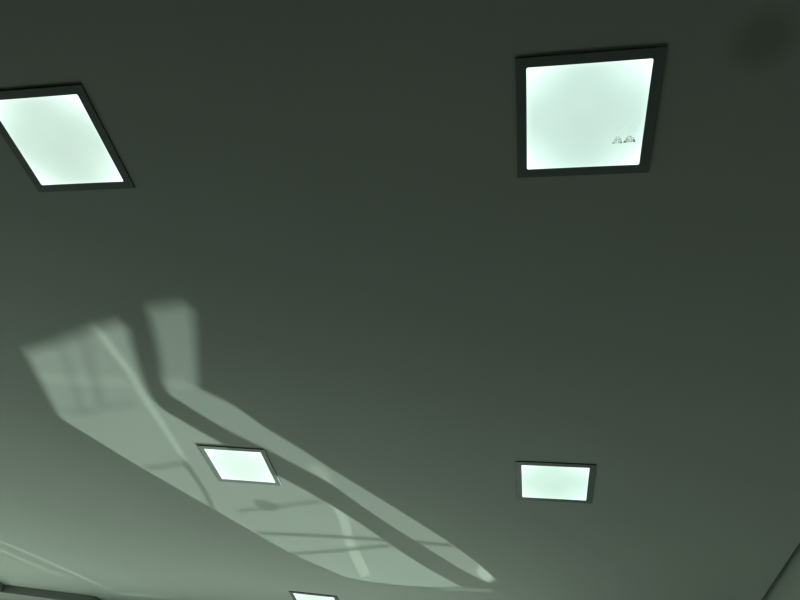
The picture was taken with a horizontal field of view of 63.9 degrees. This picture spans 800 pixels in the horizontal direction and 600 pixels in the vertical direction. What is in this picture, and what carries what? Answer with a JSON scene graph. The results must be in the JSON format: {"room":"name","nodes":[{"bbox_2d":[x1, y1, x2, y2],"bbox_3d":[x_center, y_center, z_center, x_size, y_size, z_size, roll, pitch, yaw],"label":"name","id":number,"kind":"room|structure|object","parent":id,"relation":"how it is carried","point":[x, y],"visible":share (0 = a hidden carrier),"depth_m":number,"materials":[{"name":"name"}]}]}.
{"room":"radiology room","nodes":[
{"label":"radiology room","id":0,"kind":"room"},
{"bbox_2d":[0,0,799,599],"bbox_3d":[-2.368,-1.651,1.358,8.035,0.080,12.900,0,-45,11],"label":"ceiling","id":1,"kind":"structure","parent":0,"point":[328,254],"depth_m":2.58,"materials":[{"name":"white paint"}]},
{"bbox_2d":[0,592,56,599],"bbox_3d":[-4.171,2.348,5.726,2.760,0.067,1.700,0,-45,11],"label":"wall","id":2,"kind":"structure","parent":1,"relation":"attached to","point":[3,596],"depth_m":6.01,"materials":[{"name":"white paint"}]},
{"bbox_2d":[0,582,100,599],"bbox_3d":[-3.554,2.470,5.731,0.732,0.067,1.985,-28,-56,33],"label":"trim","id":3,"kind":"structure","parent":1,"relation":"attached to","point":[4,588],"depth_m":5.94,"materials":[{"name":"grey"}]},
{"bbox_2d":[0,84,134,191],"bbox_3d":[-1.175,-0.542,2.205,0.398,0.005,0.398,0,-45,11],"label":"recessed light","id":4,"kind":"object","parent":1,"relation":"in","point":[56,134],"visible":1,"depth_m":2.20,"materials":[{"name":"grey plastic"}]},
{"bbox_2d":[197,445,281,485],"bbox_3d":[-0.920,0.959,3.701,0.398,0.005,0.398,1,-44,10],"label":"recessed light","id":5,"kind":"object","parent":1,"relation":"in","point":[229,464],"visible":1,"depth_m":3.69,"materials":[{"name":"grey plastic"}]},
{"bbox_2d":[205,449,274,482],"bbox_3d":[-0.920,0.959,3.701,0.336,0.002,0.336,1,-44,10],"label":"diffuser","id":6,"kind":"object","parent":5,"relation":"attached to","point":[231,465],"depth_m":3.70,"materials":[{"name":"white plastic"}]},
{"bbox_2d":[288,591,338,599],"bbox_3d":[-0.671,2.456,5.195,0.398,0.005,0.398,2,-44,10],"label":"recessed light","id":7,"kind":"object","parent":1,"relation":"in","point":[295,595],"visible":1,"depth_m":5.10,"materials":[{"name":"grey plastic"}]},
{"bbox_2d":[293,593,334,599],"bbox_3d":[-0.671,2.456,5.195,0.336,0.002,0.336,2,-44,10],"label":"diffuser","id":8,"kind":"object","parent":7,"relation":"attached to","point":[296,596],"depth_m":5.11,"materials":[{"name":"white plastic"}]},
{"bbox_2d":[515,461,595,503],"bbox_3d":[0.811,0.960,3.362,0.398,0.005,0.398,0,-45,12],"label":"recessed light","id":9,"kind":"object","parent":1,"relation":"in","point":[535,481],"visible":1,"depth_m":3.35,"materials":[{"name":"grey plastic"}]},
{"bbox_2d":[521,465,589,499],"bbox_3d":[0.811,0.960,3.363,0.336,0.002,0.336,0,-45,12],"label":"diffuser","id":10,"kind":"object","parent":9,"relation":"attached to","point":[538,482],"depth_m":3.36,"materials":[{"name":"white plastic"}]},
{"bbox_2d":[515,46,666,177],"bbox_3d":[0.542,-0.533,1.877,0.398,0.005,0.398,0,-45,11],"label":"recessed light","id":11,"kind":"object","parent":1,"relation":"in","point":[571,107],"visible":1,"depth_m":1.86,"materials":[{"name":"grey plastic"}]},
{"bbox_2d":[526,59,652,168],"bbox_3d":[0.542,-0.533,1.877,0.336,0.002,0.336,0,-45,11],"label":"diffuser","id":12,"kind":"object","parent":11,"relation":"attached to","point":[575,108],"depth_m":1.86,"materials":[{"name":"white plastic"}]},
{"bbox_2d":[762,543,799,599],"bbox_3d":[1.469,-0.506,-0.578,0.150,3.420,13.200,0,-45,11],"label":"wall","id":13,"kind":"structure","parent":0,"point":[786,586],"depth_m":3.73,"materials":[{"name":"white paint"}]}
]}

